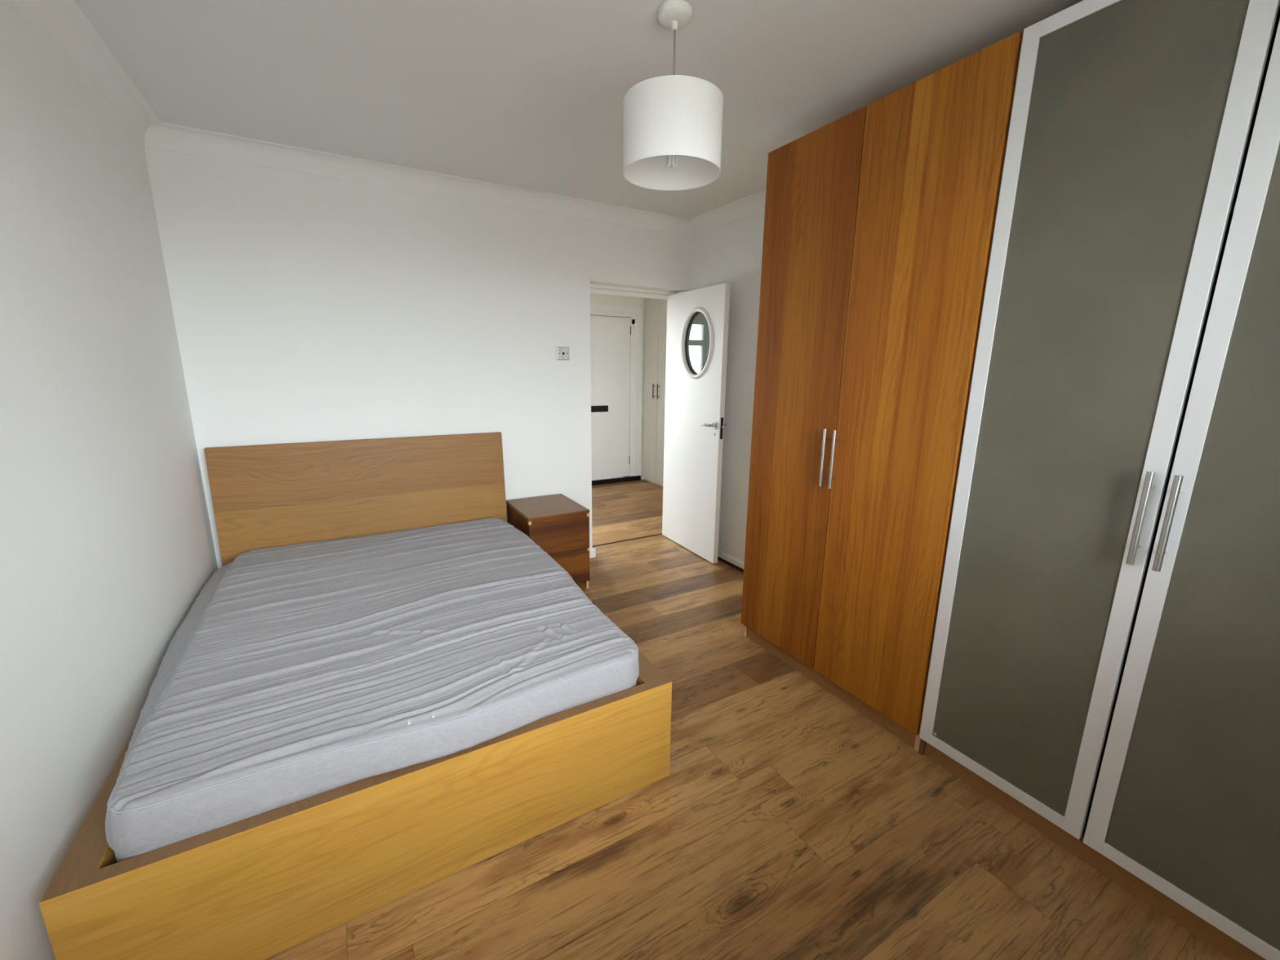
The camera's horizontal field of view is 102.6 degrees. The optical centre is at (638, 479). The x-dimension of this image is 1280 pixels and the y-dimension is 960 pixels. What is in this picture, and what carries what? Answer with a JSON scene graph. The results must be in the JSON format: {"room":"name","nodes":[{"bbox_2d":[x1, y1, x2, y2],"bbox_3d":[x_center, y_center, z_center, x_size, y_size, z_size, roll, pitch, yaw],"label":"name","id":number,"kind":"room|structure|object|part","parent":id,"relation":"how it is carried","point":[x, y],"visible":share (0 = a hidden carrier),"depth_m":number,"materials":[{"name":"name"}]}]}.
{"room":"bedroom","nodes":[
{"label":"bedroom","id":0,"kind":"room"},
{"bbox_2d":[0,0,217,959],"bbox_3d":[-1.335,-0.006,0.863,0.150,2.483,4.000,-6,14,-29],"label":"wall","id":1,"kind":"structure","parent":0,"point":[107,548],"depth_m":1.45,"materials":[{"name":"white paint"}]},
{"bbox_2d":[10,0,161,149],"bbox_3d":[-1.268,-1.198,0.751,0.090,0.106,3.800,-6,14,-29],"label":"trim","id":2,"kind":"structure","parent":1,"relation":"attached to","point":[62,24],"depth_m":1.76,"materials":[{"name":"white paint"}]},
{"bbox_2d":[144,146,691,568],"bbox_3d":[-0.613,-0.610,3.639,4.240,2.483,0.200,-6,14,-29],"label":"wall","id":3,"kind":"structure","parent":0,"point":[307,308],"depth_m":2.95,"materials":[{"name":"white paint"}]},
{"bbox_2d":[144,122,766,236],"bbox_3d":[0.023,-1.350,1.480,3.070,0.094,3.800,-6,14,-29],"label":"trim","id":4,"kind":"structure","parent":3,"relation":"attached to","point":[158,135],"depth_m":2.88,"materials":[{"name":"white paint"}]},
{"bbox_2d":[556,346,568,359],"bbox_3d":[-0.510,-0.861,3.511,0.090,0.086,0.022,-6,14,-29],"label":"light switch","id":5,"kind":"object","parent":3,"relation":"attached to","point":[562,353],"visible":1,"depth_m":3.51,"materials":[{"name":"white plastic"}]},
{"bbox_2d":[589,547,595,558],"bbox_3d":[-1.304,0.674,3.392,2.248,0.068,0.018,-6,14,-29],"label":"baseboard","id":6,"kind":"structure","parent":3,"relation":"attached to","point":[593,551],"depth_m":3.92,"materials":[{"name":"white paint"}]},
{"bbox_2d":[590,284,676,299],"bbox_3d":[-0.076,-0.455,4.072,0.806,2.006,0.076,-6,14,-29],"label":"trim","id":7,"kind":"structure","parent":3,"relation":"attached to","point":[594,288],"depth_m":3.86,"materials":[{"name":"white paint"}]},
{"bbox_2d":[662,282,730,563],"bbox_3d":[0.414,-0.410,3.932,0.168,1.974,0.765,-6,14,-27],"label":"door","id":8,"kind":"structure","parent":3,"relation":"in","point":[698,319],"depth_m":3.86,"materials":[{"name":"white paint"}]},
{"bbox_3d":[0.422,-0.992,3.743,0.014,0.512,0.416,-6,14,-27],"label":"oval moulding","id":9,"kind":"part","parent":8,"relation":"part of","materials":[{"name":"white paint"}]},
{"bbox_3d":[0.448,-0.994,3.756,0.005,0.452,0.356,-6,14,-27],"label":"glass pane","id":10,"kind":"part","parent":8,"relation":"part of","materials":[{"name":"clear glass"}]},
{"bbox_3d":[0.497,-0.389,3.661,0.064,0.052,0.146,-6,14,-27],"label":"lever handle","id":11,"kind":"part","parent":8,"relation":"part of","materials":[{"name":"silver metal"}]},
{"bbox_3d":[0.588,-0.358,3.606,0.022,0.152,0.002,-6,14,-27],"label":"latch plate","id":12,"kind":"part","parent":8,"relation":"part of","materials":[{"name":"silver metal"}]},
{"bbox_2d":[73,0,1083,218],"bbox_3d":[0.036,-1.434,1.409,3.340,0.100,4.100,-6,14,-29],"label":"ceiling","id":13,"kind":"structure","parent":0,"point":[522,94],"depth_m":1.85,"materials":[{"name":"white paint"}]},
{"bbox_2d":[622,0,723,191],"bbox_3d":[0.109,-1.194,1.592,0.310,0.447,0.310,-6,14,-29],"label":"pendant lamp","id":14,"kind":"object","parent":13,"relation":"hanging from","point":[673,124],"visible":1,"depth_m":1.51,"materials":[{"name":"white fabric"}]},
{"bbox_3d":[0.108,-1.074,1.619,0.310,0.202,0.310,-6,14,-29],"label":"lamp shade","id":15,"kind":"part","parent":14,"relation":"part of","materials":[{"name":"white fabric"}]},
{"bbox_2d":[590,293,644,475],"bbox_3d":[-1.355,-1.077,5.726,3.390,2.483,0.200,-6,14,-29],"label":"wall","id":16,"kind":"structure","parent":0,"point":[599,299],"depth_m":6.13,"materials":[{"name":"beige paint"}]},
{"bbox_2d":[590,315,635,479],"bbox_3d":[-0.434,-0.960,6.209,0.865,1.942,0.059,-6,14,-29],"label":"door","id":17,"kind":"structure","parent":16,"relation":"in","point":[610,336],"depth_m":6.24,"materials":[{"name":"white paint"}]},
{"bbox_3d":[-0.466,-0.852,6.192,0.233,0.076,0.010,-6,14,-29],"label":"letter plate","id":18,"kind":"part","parent":17,"relation":"part of","materials":[{"name":"black plastic"}]},
{"bbox_2d":[591,475,640,485],"bbox_3d":[-0.465,0.020,6.424,1.080,0.058,0.130,-6,14,-29],"label":"trim","id":19,"kind":"structure","parent":16,"relation":"attached to","point":[625,478],"depth_m":6.46,"materials":[{"name":"black plastic"}]},
{"bbox_2d":[590,303,643,475],"bbox_3d":[-0.452,-0.994,6.210,1.092,2.130,0.116,-6,14,-29],"label":"trim","id":20,"kind":"structure","parent":16,"relation":"attached to","point":[636,313],"depth_m":6.33,"materials":[{"name":"white paint"}]},
{"bbox_2d":[689,210,764,561],"bbox_3d":[1.442,-0.322,2.433,0.120,2.483,4.000,-6,14,-29],"label":"wall","id":21,"kind":"structure","parent":0,"point":[731,253],"depth_m":3.57,"materials":[{"name":"white paint"}]},
{"bbox_2d":[717,556,743,572],"bbox_3d":[1.317,0.868,2.748,0.022,0.022,3.800,-6,14,-29],"label":"trim","id":22,"kind":"structure","parent":21,"relation":"attached to","point":[718,557],"depth_m":3.79,"materials":[{"name":"brown wood"}]},
{"bbox_2d":[717,549,744,568],"bbox_3d":[1.319,0.834,2.741,0.018,0.046,3.800,-6,14,-29],"label":"baseboard","id":23,"kind":"structure","parent":21,"relation":"attached to","point":[738,562],"depth_m":3.79,"materials":[{"name":"white paint"}]},
{"bbox_2d":[265,479,1231,959],"bbox_3d":[-0.205,0.802,3.253,4.090,0.100,6.600,-6,14,-29],"label":"floor","id":24,"kind":"structure","parent":0,"point":[786,822],"depth_m":1.54,"materials":[{"name":"brown wood"}]},
{"bbox_2d":[39,431,671,959],"bbox_3d":[-1.051,0.452,2.234,1.511,1.005,2.060,-6,14,-29],"label":"double bed","id":25,"kind":"object","parent":24,"relation":"on","point":[260,886],"visible":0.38,"depth_m":1.44,"materials":[{"name":"brown wood"}]},
{"bbox_3d":[-1.659,0.805,1.914,0.074,0.319,1.912,-6,14,-29],"label":"rail","id":26,"kind":"part","parent":25,"relation":"part of","materials":[{"name":"brown wood"}]},
{"bbox_3d":[-1.540,0.264,3.061,1.511,1.005,0.102,-6,14,-29],"label":"headboard","id":27,"kind":"part","parent":25,"relation":"part of","materials":[{"name":"brown wood"}]},
{"bbox_3d":[-0.549,0.949,1.447,1.511,0.376,0.040,-6,14,-29],"label":"footboard","id":28,"kind":"part","parent":25,"relation":"part of","materials":[{"name":"brown wood"}]},
{"bbox_2d":[105,517,639,862],"bbox_3d":[-1.047,0.584,2.208,1.499,0.273,1.961,-6,14,-29],"label":"mattress","id":29,"kind":"object","parent":25,"relation":"on","point":[298,672],"visible":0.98,"depth_m":1.63,"materials":[{"name":"grey fabric"}]},
{"bbox_3d":[-0.418,0.664,2.616,0.082,0.319,1.912,-6,14,-29],"label":"rail","id":30,"kind":"part","parent":25,"relation":"part of","materials":[{"name":"brown wood"}]},
{"bbox_2d":[506,493,590,588],"bbox_3d":[-0.604,0.432,3.423,0.400,0.541,0.482,-6,14,-29],"label":"nightstand","id":31,"kind":"object","parent":24,"relation":"on","point":[557,523],"visible":0.56,"depth_m":3.25,"materials":[{"name":"brown wood"}]},
{"bbox_3d":[-0.596,0.302,3.383,0.397,0.230,0.449,-6,14,-29],"label":"drawer","id":32,"kind":"part","parent":31,"relation":"part of","materials":[{"name":"brown wood"}]},
{"bbox_3d":[-0.598,0.528,3.433,0.397,0.230,0.449,-6,14,-29],"label":"drawer","id":33,"kind":"part","parent":31,"relation":"part of","materials":[{"name":"brown wood"}]},
{"bbox_2d":[592,533,662,546],"bbox_3d":[-0.107,0.514,4.322,0.806,0.005,0.013,-6,14,-29],"label":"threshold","id":34,"kind":"structure","parent":24,"relation":"on","point":[661,533],"depth_m":4.32,"materials":[{"name":"brown wood"}]},
{"bbox_2d":[642,297,666,486],"bbox_3d":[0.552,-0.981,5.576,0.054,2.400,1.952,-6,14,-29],"label":"tall cabinet","id":35,"kind":"object","parent":24,"relation":"on","point":[655,309],"visible":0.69,"depth_m":6.19,"materials":[{"name":"paint"}]},
{"bbox_3d":[0.158,-1.134,6.274,0.018,2.330,0.310,-6,14,-29],"label":"door","id":36,"kind":"part","parent":35,"relation":"part of","materials":[{"name":"paint"}]},
{"bbox_3d":[0.190,-1.063,6.179,0.034,0.177,0.012,-6,14,-29],"label":"bar handle","id":37,"kind":"part","parent":35,"relation":"part of","materials":[{"name":"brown metal"}]},
{"bbox_3d":[0.404,-1.040,5.859,0.018,2.330,0.660,-6,14,-29],"label":"door","id":38,"kind":"part","parent":35,"relation":"part of","materials":[{"name":"paint"}]},
{"bbox_2d":[740,31,1023,752],"bbox_3d":[1.071,-0.233,2.268,0.660,2.374,1.001,-6,14,-29],"label":"wardrobe","id":39,"kind":"object","parent":24,"relation":"on","point":[880,219],"visible":0.8,"depth_m":1.98,"materials":[{"name":"brown wood"}]},
{"bbox_3d":[0.701,-0.292,2.334,0.018,2.294,0.498,-6,14,-29],"label":"door","id":40,"kind":"part","parent":39,"relation":"part of","materials":[{"name":"brown wood"}]},
{"bbox_3d":[0.788,-0.092,2.163,0.039,0.244,0.012,-6,14,-29],"label":"bar handle","id":41,"kind":"part","parent":39,"relation":"part of","materials":[{"name":"silver metal"}]},
{"bbox_3d":[0.812,-0.082,2.122,0.039,0.244,0.012,-6,14,-29],"label":"bar handle","id":42,"kind":"part","parent":39,"relation":"part of","materials":[{"name":"silver metal"}]},
{"bbox_2d":[918,0,1279,959],"bbox_3d":[1.571,-0.041,1.421,0.662,2.374,1.000,-6,14,-29],"label":"wardrobe","id":43,"kind":"object","parent":24,"relation":"on","point":[1104,668],"visible":1,"depth_m":1.33,"materials":[{"name":"grey glass"}]},
{"bbox_3d":[1.290,0.099,1.312,0.041,0.244,0.016,-6,14,-29],"label":"bar handle","id":44,"kind":"part","parent":43,"relation":"part of","materials":[{"name":"silver metal"}]},
{"bbox_3d":[1.315,0.109,1.270,0.041,0.244,0.016,-6,14,-29],"label":"bar handle","id":45,"kind":"part","parent":43,"relation":"part of","materials":[{"name":"silver metal"}]},
{"bbox_3d":[1.454,-0.004,1.061,0.019,2.294,0.494,-6,14,-29],"label":"door","id":46,"kind":"part","parent":43,"relation":"part of","materials":[{"name":"grey glass"}]},
{"bbox_3d":[1.452,-0.003,1.060,0.004,2.222,0.416,-6,14,-29],"label":"frosted pane","id":47,"kind":"part","parent":43,"relation":"part of","materials":[{"name":"grey glass"}]},
{"bbox_3d":[1.604,-0.702,1.291,0.025,0.025,0.966,-6,14,-29],"label":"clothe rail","id":48,"kind":"part","parent":43,"relation":"part of","materials":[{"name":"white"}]}
]}

